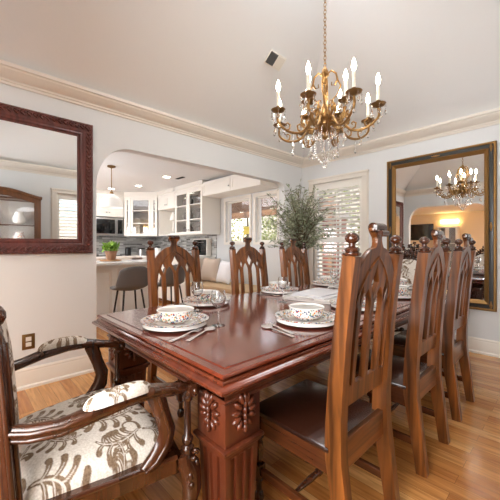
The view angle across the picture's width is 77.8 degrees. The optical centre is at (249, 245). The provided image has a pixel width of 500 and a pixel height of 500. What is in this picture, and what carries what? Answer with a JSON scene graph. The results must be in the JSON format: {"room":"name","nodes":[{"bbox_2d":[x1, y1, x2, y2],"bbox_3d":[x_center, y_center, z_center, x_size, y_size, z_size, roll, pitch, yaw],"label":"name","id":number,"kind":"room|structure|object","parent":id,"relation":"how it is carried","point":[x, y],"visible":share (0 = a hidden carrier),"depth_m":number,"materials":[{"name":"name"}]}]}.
{"room":"dining room","nodes":[
{"label":"dining room","id":0,"kind":"room"},
{"bbox_2d":[96,217,155,259],"bbox_3d":[-3.981,-0.025,6.772,4.340,2.450,0.132,0,0,-43],"label":"wall","id":1,"kind":"structure","parent":0,"point":[134,243],"depth_m":7.59,"materials":[{"name":"tile"}]},
{"bbox_2d":[96,189,123,217],"bbox_3d":[-3.297,-0.954,7.068,0.760,0.588,0.385,0,0,-43],"label":"upper cabinet","id":2,"kind":"object","parent":1,"relation":"attached to","point":[100,193],"visible":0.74,"depth_m":6.94,"materials":[{"name":"white wood"}]},
{"bbox_2d":[96,217,122,235],"bbox_3d":[-3.291,-0.440,7.070,0.690,0.400,0.390,0,0,-43],"label":"microwave","id":3,"kind":"object","parent":2,"relation":"attached to","point":[105,226],"visible":0.72,"depth_m":6.99,"materials":[{"name":"silver metal"}]},
{"bbox_2d":[0,83,301,368],"bbox_3d":[-0.799,-0.130,3.735,4.760,2.660,0.120,0,0,-43],"label":"wall","id":4,"kind":"structure","parent":0,"point":[48,296],"depth_m":2.91,"materials":[{"name":"white paint"}]},
{"bbox_2d":[22,333,34,349],"bbox_3d":[-1.875,0.810,2.625,0.090,0.130,0.008,0,0,-43],"label":"wall outlet","id":5,"kind":"object","parent":4,"relation":"attached to","point":[28,340],"visible":1,"depth_m":2.62,"materials":[{"name":"brown wood"}]},
{"bbox_2d":[26,337,30,346],"bbox_3d":[-1.873,0.810,2.623,0.040,0.080,0.003,0,0,-43],"label":"socket","id":6,"kind":"object","parent":5,"relation":"attached to","point":[28,339],"depth_m":2.62,"materials":[{"name":"beige paint"}]},
{"bbox_2d":[0,102,92,253],"bbox_3d":[-1.877,-0.540,2.591,1.050,1.215,0.054,0,0,-43],"label":"wall mirror","id":7,"kind":"object","parent":4,"relation":"attached to","point":[46,160],"visible":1,"depth_m":2.70,"materials":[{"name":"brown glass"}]},
{"bbox_2d":[0,120,76,238],"bbox_3d":[-1.893,-0.540,2.607,0.800,0.965,0.004,0,0,-43],"label":"mirror glass","id":8,"kind":"object","parent":7,"relation":"attached to","point":[38,162],"depth_m":2.67,"materials":[{"name":"white"}]},
{"bbox_2d":[15,355,94,391],"bbox_3d":[-1.932,1.115,2.558,1.255,0.170,0.028,0,0,-43],"label":"baseboard","id":9,"kind":"structure","parent":4,"relation":"attached to","point":[30,377],"depth_m":2.73,"materials":[{"name":"white paint"}]},
{"bbox_2d":[0,59,302,167],"bbox_3d":[-0.722,-1.387,3.654,4.520,0.143,0.104,0,0,-43],"label":"trim","id":10,"kind":"structure","parent":4,"relation":"attached to","point":[11,74],"depth_m":3.13,"materials":[{"name":"beige paint"}]},
{"bbox_2d":[96,152,233,191],"bbox_3d":[-2.557,-1.300,5.183,4.460,0.100,4.399,0,0,-43],"label":"ceiling","id":11,"kind":"structure","parent":0,"point":[131,169],"depth_m":5.42,"materials":[{"name":"white paint"}]},
{"bbox_2d":[100,165,122,208],"bbox_3d":[-2.163,-0.924,4.840,0.336,0.649,0.336,0,0,-43],"label":"pendant lamp","id":12,"kind":"object","parent":11,"relation":"hanging from","point":[110,201],"visible":1,"depth_m":4.76,"materials":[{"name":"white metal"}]},
{"bbox_2d":[123,192,158,236],"bbox_3d":[-2.525,-0.739,7.325,0.838,1.018,0.345,0,0,3],"label":"upper cabinet","id":13,"kind":"object","parent":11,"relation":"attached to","point":[141,212],"visible":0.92,"depth_m":7.19,"materials":[{"name":"white wood"}]},
{"bbox_2d":[156,188,278,285],"bbox_3d":[-0.938,-0.025,6.635,0.152,2.450,4.280,0,0,-43],"label":"wall","id":14,"kind":"structure","parent":0,"point":[272,254],"depth_m":6.05,"materials":[{"name":"white paint"}]},
{"bbox_2d":[157,187,174,211],"bbox_3d":[-1.717,-1.034,7.019,0.455,0.428,0.830,0,0,-43],"label":"upper cabinet","id":15,"kind":"object","parent":14,"relation":"attached to","point":[166,198],"visible":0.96,"depth_m":6.86,"materials":[{"name":"white wood"}]},
{"bbox_2d":[159,211,186,235],"bbox_3d":[-1.701,-0.522,7.034,0.410,0.585,0.770,0,0,-43],"label":"upper cabinet","id":16,"kind":"object","parent":14,"relation":"attached to","point":[165,224],"visible":0.52,"depth_m":7.24,"materials":[{"name":"white wood"}]},
{"bbox_2d":[169,212,174,233],"bbox_3d":[-1.724,-0.512,6.978,0.195,0.500,0.200,0,0,-43],"label":"figurine","id":17,"kind":"object","parent":16,"relation":"in","point":[172,217],"visible":0.77,"depth_m":6.93,"materials":[{"name":"white ceramic"}]},
{"bbox_2d":[175,180,219,235],"bbox_3d":[-1.101,-0.739,6.369,0.455,1.018,1.060,0,0,-43],"label":"upper cabinet","id":18,"kind":"object","parent":14,"relation":"attached to","point":[209,220],"visible":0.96,"depth_m":6.17,"materials":[{"name":"white wood"}]},
{"bbox_2d":[183,210,193,219],"bbox_3d":[-1.297,-0.647,6.542,0.220,0.200,0.220,0,0,-43],"label":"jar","id":19,"kind":"object","parent":18,"relation":"on","point":[191,213],"visible":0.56,"depth_m":6.48,"materials":[{"name":"grey"}]},
{"bbox_2d":[183,196,193,204],"bbox_3d":[-1.297,-0.942,6.542,0.220,0.200,0.220,0,0,-43],"label":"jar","id":20,"kind":"object","parent":18,"relation":"on","point":[191,199],"visible":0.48,"depth_m":6.48,"materials":[{"name":"grey"}]},
{"bbox_2d":[183,224,193,231],"bbox_3d":[-1.297,-0.352,6.542,0.220,0.200,0.220,0,0,-43],"label":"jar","id":21,"kind":"object","parent":18,"relation":"in","point":[191,227],"visible":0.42,"depth_m":6.49,"materials":[{"name":"grey"}]},
{"bbox_2d":[178,204,199,208],"bbox_3d":[-1.078,-0.823,6.391,0.370,0.016,0.964,0,0,-43],"label":"shelf","id":22,"kind":"object","parent":18,"relation":"attached to","point":[196,206],"depth_m":6.57,"materials":[{"name":"white wood"}]},
{"bbox_2d":[178,219,199,222],"bbox_3d":[-1.078,-0.527,6.391,0.370,0.016,0.964,0,0,-43],"label":"shelf","id":23,"kind":"object","parent":18,"relation":"attached to","point":[195,220],"depth_m":6.56,"materials":[{"name":"white wood"}]},
{"bbox_2d":[203,176,247,198],"bbox_3d":[-0.472,-1.070,5.705,0.455,0.260,0.810,0,0,-43],"label":"upper cabinet","id":24,"kind":"object","parent":14,"relation":"attached to","point":[219,188],"visible":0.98,"depth_m":5.58,"materials":[{"name":"white wood"}]},
{"bbox_2d":[224,194,251,244],"bbox_3d":[-0.209,-0.472,5.824,0.110,0.895,0.770,0,0,-43],"label":"window","id":25,"kind":"structure","parent":14,"relation":"in","point":[249,196],"depth_m":5.88,"materials":[{"name":"white paint"}]},
{"bbox_2d":[244,226,248,233],"bbox_3d":[-0.061,-0.290,5.729,0.005,0.140,0.160,0,0,-43],"label":"notice","id":26,"kind":"object","parent":25,"relation":"attached to","point":[246,229],"visible":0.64,"depth_m":5.73,"materials":[{"name":"yellow paper"}]},
{"bbox_2d":[230,175,277,193],"bbox_3d":[0.060,-1.070,5.144,0.455,0.260,0.725,0,0,-43],"label":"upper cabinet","id":27,"kind":"object","parent":14,"relation":"attached to","point":[242,184],"visible":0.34,"depth_m":5.07,"materials":[{"name":"white wood"}]},
{"bbox_2d":[253,190,278,244],"bbox_3d":[0.304,-0.472,5.283,0.110,0.895,0.600,0,0,-43],"label":"window","id":28,"kind":"structure","parent":14,"relation":"in","point":[276,192],"depth_m":5.44,"materials":[{"name":"white paint"}]},
{"bbox_2d":[0,0,499,156],"bbox_3d":[0.474,-2.167,2.392,4.540,1.425,3.600,0,0,-43],"label":"ceiling","id":29,"kind":"structure","parent":0,"point":[198,61],"depth_m":3.19,"materials":[{"name":"white paint"}]},
{"bbox_2d":[264,49,285,70],"bbox_3d":[0.289,-2.113,3.533,0.256,0.102,0.124,0,0,-43],"label":"ceiling vent","id":30,"kind":"object","parent":29,"relation":"in","point":[275,60],"visible":1,"depth_m":3.52,"materials":[{"name":"white paint"}]},
{"bbox_2d":[265,51,278,65],"bbox_3d":[0.248,-2.105,3.485,0.116,0.008,0.128,0,-39,-43],"label":"grille","id":31,"kind":"object","parent":30,"relation":"attached to","point":[272,58],"depth_m":3.48,"materials":[{"name":"grey metal"}]},
{"bbox_2d":[271,0,386,167],"bbox_3d":[0.590,-1.696,2.439,0.864,2.166,0.856,0,0,-43],"label":"chandelier","id":32,"kind":"object","parent":29,"relation":"hanging from","point":[328,121],"visible":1,"depth_m":2.36,"materials":[{"name":"gold metal"}]},
{"bbox_2d":[17,298,499,499],"bbox_3d":[-2.539,1.260,1.589,10.500,0.120,9.800,0,0,-43],"label":"floor","id":33,"kind":"structure","parent":0,"point":[467,468],"depth_m":1.84,"materials":[{"name":"brown wood"}]},
{"bbox_2d":[0,306,200,499],"bbox_3d":[-0.680,0.590,1.231,0.663,1.230,0.800,0,0,-43],"label":"armchair","id":34,"kind":"object","parent":33,"relation":"on","point":[100,443],"visible":1,"depth_m":1.05,"materials":[{"name":"wood"}]},
{"bbox_2d":[19,388,170,499],"bbox_3d":[-0.661,0.727,1.250,0.485,0.097,0.627,0,0,-43],"label":"seat cushion","id":35,"kind":"object","parent":34,"relation":"on","point":[97,457],"depth_m":1.06,"materials":[{"name":"fabric"}]},
{"bbox_2d":[99,258,131,260],"bbox_3d":[-3.146,0.685,7.018,0.690,0.830,0.665,0,0,-43],"label":"base cabinet","id":36,"kind":"object","parent":33,"relation":"on","point":[102,258],"visible":0.07,"depth_m":6.91,"materials":[{"name":"white stone"}]},
{"bbox_2d":[96,259,158,326],"bbox_3d":[-2.507,0.724,4.651,2.360,0.953,0.760,0,0,-43],"label":"kitchen island","id":37,"kind":"object","parent":33,"relation":"on","point":[107,273],"visible":0.26,"depth_m":4.75,"materials":[{"name":"white"}]},
{"bbox_2d":[96,259,146,265],"bbox_3d":[-2.507,0.268,4.651,2.360,0.042,0.760,0,0,-43],"label":"island countertop","id":38,"kind":"structure","parent":37,"relation":"on","point":[144,261],"depth_m":4.75,"materials":[{"name":"white stone"}]},
{"bbox_2d":[100,259,121,261],"bbox_3d":[-2.263,0.234,5.047,0.330,0.025,0.330,0,0,-43],"label":"wooden tray","id":39,"kind":"object","parent":38,"relation":"on","point":[104,260],"visible":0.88,"depth_m":4.93,"materials":[{"name":"brown wood"}]},
{"bbox_2d":[101,240,119,259],"bbox_3d":[-2.264,0.065,5.038,0.308,0.337,0.334,0,0,-43],"label":"potted herb","id":40,"kind":"object","parent":39,"relation":"on","point":[112,248],"visible":1,"depth_m":4.99,"materials":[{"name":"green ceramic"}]},
{"bbox_2d":[104,251,117,259],"bbox_3d":[-2.263,0.157,5.047,0.196,0.152,0.196,0,0,-43],"label":"pot","id":41,"kind":"object","parent":40,"relation":"attached to","point":[110,255],"depth_m":4.98,"materials":[{"name":"brown ceramic"}]},
{"bbox_2d":[110,266,147,312],"bbox_3d":[-1.655,0.737,4.304,0.449,0.930,0.474,0,0,-43],"label":"bar stool","id":42,"kind":"object","parent":33,"relation":"on","point":[135,278],"visible":0.91,"depth_m":4.15,"materials":[{"name":"grey fabric"}]},
{"bbox_2d":[159,265,168,299],"bbox_3d":[-1.634,0.685,6.691,0.645,0.830,0.600,0,0,-43],"label":"base cabinet","id":43,"kind":"object","parent":33,"relation":"on","point":[162,268],"visible":0.09,"depth_m":6.49,"materials":[{"name":"white"}]},
{"bbox_2d":[157,265,184,303],"bbox_3d":[-1.217,0.737,4.720,0.474,0.930,0.449,0,0,41],"label":"bar stool","id":44,"kind":"object","parent":33,"relation":"on","point":[181,273],"visible":0.51,"depth_m":4.60,"materials":[{"name":"black metal"}]},
{"bbox_2d":[146,235,200,417],"bbox_3d":[-0.494,0.556,2.498,0.499,1.295,0.546,0,0,-43],"label":"dining chair","id":45,"kind":"object","parent":33,"relation":"on","point":[165,257],"visible":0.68,"depth_m":2.57,"materials":[{"name":"brown wood"}]},
{"bbox_2d":[169,259,206,302],"bbox_3d":[-1.207,0.685,6.241,0.645,0.830,0.600,0,0,-43],"label":"base cabinet","id":46,"kind":"object","parent":33,"relation":"on","point":[183,285],"visible":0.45,"depth_m":5.95,"materials":[{"name":"white"}]},
{"bbox_2d":[190,281,261,295],"bbox_3d":[-0.354,0.940,5.424,0.670,0.520,1.600,0,0,-43],"label":"window bench","id":47,"kind":"object","parent":33,"relation":"on","point":[206,284],"visible":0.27,"depth_m":5.25,"materials":[{"name":"white fabric"}]},
{"bbox_2d":[201,258,220,281],"bbox_3d":[-0.762,0.448,5.891,0.460,0.442,0.221,0,0,41],"label":"pillow","id":48,"kind":"object","parent":47,"relation":"on","point":[209,270],"visible":0.88,"depth_m":5.79,"materials":[{"name":"beige fabric"}]},
{"bbox_2d":[216,261,230,283],"bbox_3d":[-0.445,0.468,5.586,0.214,0.404,0.420,0,0,-38],"label":"pillow","id":49,"kind":"object","parent":47,"relation":"on","point":[224,274],"visible":0.8,"depth_m":5.48,"materials":[{"name":"white fabric"}]},
{"bbox_2d":[229,237,268,294],"bbox_3d":[0.137,0.556,3.097,0.499,1.295,0.546,0,0,-43],"label":"dining chair","id":50,"kind":"object","parent":33,"relation":"on","point":[241,256],"visible":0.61,"depth_m":3.23,"materials":[{"name":"brown wood"}]},
{"bbox_2d":[92,284,446,499],"bbox_3d":[0.508,0.815,2.477,2.902,0.770,1.320,0,0,-43],"label":"dining table","id":51,"kind":"object","parent":33,"relation":"on","point":[231,363],"visible":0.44,"depth_m":1.29,"materials":[{"name":"brown wood"}]},
{"bbox_2d":[140,312,208,331],"bbox_3d":[-0.403,0.410,1.678,0.360,0.038,0.360,0,0,-43],"label":"dinner plate","id":52,"kind":"object","parent":51,"relation":"on","point":[151,322],"visible":0.73,"depth_m":1.61,"materials":[{"name":"white ceramic"}]},
{"bbox_2d":[156,305,193,323],"bbox_3d":[-0.403,0.374,1.678,0.201,0.072,0.201,0,0,-43],"label":"soup bowl","id":53,"kind":"object","parent":52,"relation":"on","point":[172,314],"visible":1,"depth_m":1.62,"materials":[{"name":"ceramic"}]},
{"bbox_2d":[169,328,200,341],"bbox_3d":[-0.307,0.423,1.487,0.036,0.008,0.230,0,0,26],"label":"fork","id":54,"kind":"object","parent":51,"relation":"on","point":[196,329],"visible":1,"depth_m":1.48,"materials":[{"name":"white metal"}]},
{"bbox_2d":[191,281,202,311],"bbox_3d":[-0.352,0.334,2.064,0.082,0.190,0.082,0,0,-43],"label":"wine glass","id":55,"kind":"object","parent":51,"relation":"on","point":[196,286],"visible":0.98,"depth_m":2.04,"materials":[{"name":"clear glass"}]},
{"bbox_2d":[191,281,202,295],"bbox_3d":[-0.352,0.287,2.064,0.082,0.096,0.082,0,0,-43],"label":"glass bowl","id":56,"kind":"object","parent":55,"relation":"on","point":[196,286],"depth_m":2.03,"materials":[{"name":"clear glass"}]},
{"bbox_2d":[186,326,215,340],"bbox_3d":[-0.237,0.422,1.507,0.056,0.012,0.240,0,0,21],"label":"spoon","id":57,"kind":"object","parent":51,"relation":"on","point":[209,328],"visible":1,"depth_m":1.54,"materials":[{"name":"white metal"}]},
{"bbox_2d":[204,326,215,330],"bbox_3d":[-0.205,0.422,1.588,0.056,0.012,0.066,0,0,22],"label":"bowl","id":58,"kind":"object","parent":57,"relation":"on","point":[209,328],"depth_m":1.57,"materials":[{"name":"white metal"}]},
{"bbox_2d":[182,296,230,305],"bbox_3d":[-0.324,0.410,2.318,0.360,0.038,0.360,0,0,6],"label":"dinner plate","id":59,"kind":"object","parent":51,"relation":"on","point":[190,300],"visible":0.54,"depth_m":2.22,"materials":[{"name":"ceramic"}]},
{"bbox_2d":[194,289,212,301],"bbox_3d":[-0.324,0.374,2.318,0.201,0.072,0.201,0,0,-5],"label":"soup bowl","id":60,"kind":"object","parent":59,"relation":"on","point":[205,296],"visible":0.39,"depth_m":2.23,"materials":[{"name":"ceramic"}]},
{"bbox_2d":[211,289,225,326],"bbox_3d":[-0.171,0.334,1.677,0.082,0.190,0.082,0,0,-43],"label":"wine glass","id":61,"kind":"object","parent":51,"relation":"on","point":[218,296],"visible":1,"depth_m":1.65,"materials":[{"name":"white"}]},
{"bbox_2d":[211,289,225,307],"bbox_3d":[-0.171,0.287,1.677,0.082,0.096,0.082,0,0,-43],"label":"glass bowl","id":62,"kind":"object","parent":61,"relation":"on","point":[218,296],"depth_m":1.65,"materials":[{"name":"white"}]},
{"bbox_2d":[261,324,294,336],"bbox_3d":[0.138,0.422,1.557,0.056,0.012,0.240,0,0,-34],"label":"spoon","id":63,"kind":"object","parent":51,"relation":"on","point":[264,325],"visible":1,"depth_m":1.58,"materials":[{"name":"white metal"}]},
{"bbox_2d":[261,324,272,327],"bbox_3d":[0.089,0.422,1.629,0.056,0.012,0.066,0,0,-34],"label":"bowl","id":64,"kind":"object","parent":63,"relation":"on","point":[265,325],"depth_m":1.61,"materials":[{"name":"white"}]},
{"bbox_2d":[260,286,298,293],"bbox_3d":[0.275,0.410,2.879,0.360,0.038,0.360,0,0,-34],"label":"dinner plate","id":65,"kind":"object","parent":51,"relation":"on","point":[266,289],"visible":0.72,"depth_m":2.78,"materials":[{"name":"ceramic"}]},
{"bbox_2d":[269,281,289,290],"bbox_3d":[0.275,0.374,2.879,0.201,0.072,0.201,0,0,33],"label":"soup bowl","id":66,"kind":"object","parent":65,"relation":"on","point":[274,284],"visible":0.63,"depth_m":2.82,"materials":[{"name":"ceramic"}]},
{"bbox_2d":[266,322,294,333],"bbox_3d":[0.152,0.423,1.605,0.036,0.008,0.230,0,0,-29],"label":"fork","id":67,"kind":"object","parent":51,"relation":"on","point":[270,323],"visible":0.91,"depth_m":1.60,"materials":[{"name":"white metal"}]},
{"bbox_2d":[278,277,287,302],"bbox_3d":[0.255,0.334,2.391,0.082,0.190,0.082,0,0,-43],"label":"wine glass","id":68,"kind":"object","parent":51,"relation":"on","point":[282,281],"visible":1,"depth_m":2.36,"materials":[{"name":"white"}]},
{"bbox_2d":[278,277,287,289],"bbox_3d":[0.255,0.287,2.391,0.082,0.096,0.082,0,0,-43],"label":"glass bowl","id":69,"kind":"object","parent":68,"relation":"on","point":[282,281],"depth_m":2.36,"materials":[{"name":"white"}]},
{"bbox_2d":[275,309,334,327],"bbox_3d":[0.319,0.410,1.756,0.360,0.038,0.360,0,0,-24],"label":"dinner plate","id":70,"kind":"object","parent":51,"relation":"on","point":[283,316],"visible":0.63,"depth_m":1.69,"materials":[{"name":"ceramic"}]},
{"bbox_2d":[289,303,323,319],"bbox_3d":[0.319,0.374,1.756,0.201,0.072,0.201,0,0,20],"label":"soup bowl","id":71,"kind":"object","parent":70,"relation":"on","point":[302,311],"visible":1,"depth_m":1.70,"materials":[{"name":"ceramic"}]},
{"bbox_2d":[282,286,338,304],"bbox_3d":[0.601,0.404,2.622,0.400,0.051,0.711,0,0,37],"label":"table runner","id":72,"kind":"object","parent":51,"relation":"on","point":[286,297],"visible":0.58,"depth_m":2.38,"materials":[{"name":"white fabric"}]},
{"bbox_2d":[290,288,337,299],"bbox_3d":[0.594,0.401,2.615,0.300,0.032,0.460,0,0,42],"label":"folded napkin","id":73,"kind":"object","parent":72,"relation":"on","point":[317,293],"visible":0.72,"depth_m":2.51,"materials":[{"name":"white fabric"}]},
{"bbox_2d":[312,280,338,285],"bbox_3d":[0.862,0.410,3.408,0.360,0.038,0.360,0,0,16],"label":"dinner plate","id":74,"kind":"object","parent":51,"relation":"on","point":[315,282],"visible":0.71,"depth_m":3.27,"materials":[{"name":"ceramic"}]},
{"bbox_2d":[319,276,337,282],"bbox_3d":[0.862,0.374,3.408,0.201,0.072,0.201,0,0,-18],"label":"soup bowl","id":75,"kind":"object","parent":74,"relation":"on","point":[325,279],"visible":0.85,"depth_m":3.33,"materials":[{"name":"ceramic"}]},
{"bbox_2d":[330,269,337,287],"bbox_3d":[0.863,0.334,3.188,0.082,0.190,0.082,0,0,-43],"label":"wine glass","id":76,"kind":"object","parent":51,"relation":"on","point":[333,272],"visible":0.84,"depth_m":3.16,"materials":[{"name":"white"}]},
{"bbox_2d":[330,269,337,278],"bbox_3d":[0.863,0.287,3.188,0.082,0.096,0.082,0,0,-43],"label":"glass bowl","id":77,"kind":"object","parent":76,"relation":"on","point":[333,272],"depth_m":3.16,"materials":[{"name":"white"}]},
{"bbox_2d":[329,298,376,310],"bbox_3d":[0.737,0.410,2.159,0.360,0.038,0.360,0,0,26],"label":"dinner plate","id":78,"kind":"object","parent":51,"relation":"on","point":[333,302],"visible":0.18,"depth_m":2.14,"materials":[{"name":"ceramic"}]},
{"bbox_2d":[398,291,411,297],"bbox_3d":[1.245,0.410,2.641,0.360,0.038,0.360,0,0,-14],"label":"dinner plate","id":79,"kind":"object","parent":51,"relation":"on","point":[408,294],"visible":0.19,"depth_m":2.48,"materials":[{"name":"ceramic"}]},
{"bbox_2d":[398,285,408,294],"bbox_3d":[1.245,0.374,2.641,0.201,0.072,0.201,0,0,7],"label":"soup bowl","id":80,"kind":"object","parent":79,"relation":"on","point":[403,289],"visible":0.39,"depth_m":2.56,"materials":[{"name":"ceramic"}]},
{"bbox_3d":[1.499,0.410,3.171,0.360,0.038,0.360,0,0,36],"label":"dinner plate","id":81,"kind":"object","parent":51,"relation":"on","visible":0},
{"bbox_2d":[400,278,406,284],"bbox_3d":[1.499,0.374,3.171,0.201,0.072,0.201,0,0,-44],"label":"soup bowl","id":82,"kind":"object","parent":81,"relation":"on","point":[402,281],"visible":0.29,"depth_m":3.08,"materials":[{"name":"ceramic"}]},
{"bbox_2d":[279,238,309,285],"bbox_3d":[0.689,0.556,3.620,0.499,1.295,0.546,0,0,-43],"label":"dining chair","id":83,"kind":"object","parent":33,"relation":"on","point":[291,251],"visible":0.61,"depth_m":3.76,"materials":[{"name":"brown wood"}]},
{"bbox_2d":[261,180,336,285],"bbox_3d":[0.652,0.115,4.186,0.976,2.171,0.956,0,0,-15],"label":"tree","id":84,"kind":"object","parent":33,"relation":"on","point":[301,225],"visible":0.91,"depth_m":4.15,"materials":[{"name":"green plant"}]},
{"bbox_2d":[255,223,403,499],"bbox_3d":[0.348,0.556,1.414,0.454,1.295,0.546,0,0,-43],"label":"dining chair","id":85,"kind":"object","parent":33,"relation":"on","point":[329,428],"visible":0.94,"depth_m":1.29,"materials":[{"name":"brown wood"}]},
{"bbox_2d":[359,244,417,346],"bbox_3d":[1.770,0.590,3.663,0.663,1.230,0.800,0,0,-43],"label":"armchair","id":86,"kind":"object","parent":33,"relation":"on","point":[409,263],"visible":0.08,"depth_m":3.81,"materials":[{"name":"beige fabric"}]},
{"bbox_2d":[355,230,451,477],"bbox_3d":[0.895,0.556,1.926,0.454,1.295,0.546,0,0,-43],"label":"dining chair","id":87,"kind":"object","parent":33,"relation":"on","point":[412,379],"visible":0.8,"depth_m":1.73,"materials":[{"name":"brown wood"}]},
{"bbox_2d":[393,233,476,421],"bbox_3d":[1.415,0.556,2.432,0.454,1.295,0.546,0,0,-43],"label":"dining chair","id":88,"kind":"object","parent":33,"relation":"on","point":[456,313],"visible":0.83,"depth_m":2.24,"materials":[{"name":"brown wood"}]},
{"bbox_3d":[-4.670,0.685,5.573,0.690,0.830,0.665,0,0,-43],"label":"base cabinet","id":89,"kind":"object","parent":33,"relation":"on","visible":0},
{"bbox_2d":[96,255,214,259],"bbox_3d":[-2.966,0.245,5.895,3.807,0.040,2.537,0,0,-43],"label":"countertop","id":90,"kind":"structure","parent":89,"relation":"on","point":[122,256],"depth_m":6.83,"materials":[{"name":"white stone"}]},
{"bbox_2d":[125,247,130,255],"bbox_3d":[-2.881,0.124,7.327,0.136,0.200,0.140,0,0,-43],"label":"canister","id":91,"kind":"object","parent":90,"relation":"on","point":[127,249],"visible":1,"depth_m":7.27,"materials":[{"name":"black metal"}]},
{"bbox_2d":[138,248,144,255],"bbox_3d":[-2.576,0.134,7.369,0.156,0.180,0.160,0,0,-43],"label":"canister","id":92,"kind":"object","parent":90,"relation":"on","point":[141,251],"visible":0.98,"depth_m":7.30,"materials":[{"name":"white ceramic"}]},
{"bbox_2d":[155,246,160,255],"bbox_3d":[-2.174,0.114,7.309,0.136,0.220,0.140,0,0,-43],"label":"canister","id":93,"kind":"object","parent":90,"relation":"on","point":[157,248],"visible":0.9,"depth_m":7.25,"materials":[{"name":"white ceramic"}]},
{"bbox_2d":[193,238,210,256],"bbox_3d":[-1.017,0.030,6.490,0.146,0.370,0.500,0,0,-43],"label":"toaster oven","id":94,"kind":"object","parent":90,"relation":"on","point":[204,245],"visible":0.7,"depth_m":6.34,"materials":[{"name":"white metal"}]},
{"bbox_2d":[302,124,499,341],"bbox_3d":[2.206,-0.130,3.952,0.140,2.660,3.700,0,0,-43],"label":"wall","id":95,"kind":"structure","parent":0,"point":[482,324],"depth_m":4.10,"materials":[{"name":"white paint"}]},
{"bbox_2d":[308,169,368,283],"bbox_3d":[1.363,-0.110,4.798,0.160,1.950,1.030,0,0,-43],"label":"window","id":96,"kind":"structure","parent":95,"relation":"in","point":[362,180],"depth_m":4.77,"materials":[{"name":"beige paint"}]},
{"bbox_2d":[302,107,499,167],"bbox_3d":[2.077,-1.387,3.911,0.104,0.143,3.580,0,0,-43],"label":"trim","id":97,"kind":"structure","parent":95,"relation":"attached to","point":[491,117],"depth_m":3.89,"materials":[{"name":"beige paint"}]},
{"bbox_2d":[387,140,496,311],"bbox_3d":[2.255,-0.212,3.764,0.046,1.845,1.170,0,0,-43],"label":"wall mirror","id":98,"kind":"object","parent":95,"relation":"attached to","point":[453,192],"visible":0.81,"depth_m":3.64,"materials":[{"name":"gold metal"}]},
{"bbox_2d":[396,154,483,299],"bbox_3d":[2.266,-0.212,3.774,0.004,1.629,0.954,0,0,-43],"label":"mirror glass","id":99,"kind":"object","parent":98,"relation":"attached to","point":[446,194],"depth_m":3.70,"materials":[{"name":"white"}]},
{"bbox_2d":[394,325,499,357],"bbox_3d":[2.104,1.115,3.938,0.028,0.170,3.580,0,0,-43],"label":"baseboard","id":100,"kind":"structure","parent":95,"relation":"attached to","point":[487,347],"depth_m":3.43,"materials":[{"name":"white paint"}]},
{"label":"outside","id":101,"kind":"structure","parent":0,"visible":0},
{"bbox_3d":[3.222,1.500,9.255,8.590,0.100,15.000,0,0,-43],"label":"ground","id":102,"kind":"structure","parent":101,"visible":0},
{"bbox_2d":[232,208,276,240],"bbox_3d":[-0.147,-0.553,11.441,2.645,4.010,2.599,0,0,-21],"label":"tree","id":103,"kind":"object","parent":102,"relation":"on","point":[262,218],"visible":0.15,"depth_m":11.29,"materials":[{"name":"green plant"}]},
{"bbox_2d":[261,216,276,239],"bbox_3d":[1.245,-0.020,13.404,1.920,2.946,1.998,0,0,-28],"label":"tree","id":104,"kind":"object","parent":102,"relation":"on","point":[272,216],"visible":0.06,"depth_m":13.23,"materials":[{"name":"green plant"}]},
{"bbox_2d":[232,196,338,274],"bbox_3d":[-0.524,0.175,8.184,2.000,2.550,5.600,0,0,-43],"label":"pergola","id":105,"kind":"object","parent":102,"relation":"on","point":[243,207],"visible":0.09,"depth_m":7.64,"materials":[{"name":"wood"}]},
{"bbox_2d":[261,185,359,274],"bbox_3d":[5.105,-0.475,11.040,0.200,3.850,13.000,0,0,-43],"label":"wall","id":106,"kind":"structure","parent":102,"relation":"on","point":[359,185],"depth_m":12.92,"materials":[{"name":"beige paint"}]},
{"bbox_2d":[320,215,349,279],"bbox_3d":[2.000,0.350,7.338,0.500,2.200,0.500,0,0,-43],"label":"brick chimney","id":107,"kind":"object","parent":102,"relation":"on","point":[341,215],"visible":0.14,"depth_m":7.25,"materials":[{"name":"brown"}]},
{"bbox_2d":[319,186,359,250],"bbox_3d":[2.292,-0.401,8.919,1.989,3.707,2.096,0,0,-43],"label":"tree","id":108,"kind":"object","parent":102,"relation":"on","point":[353,186],"visible":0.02,"depth_m":8.47,"materials":[{"name":"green plant"}]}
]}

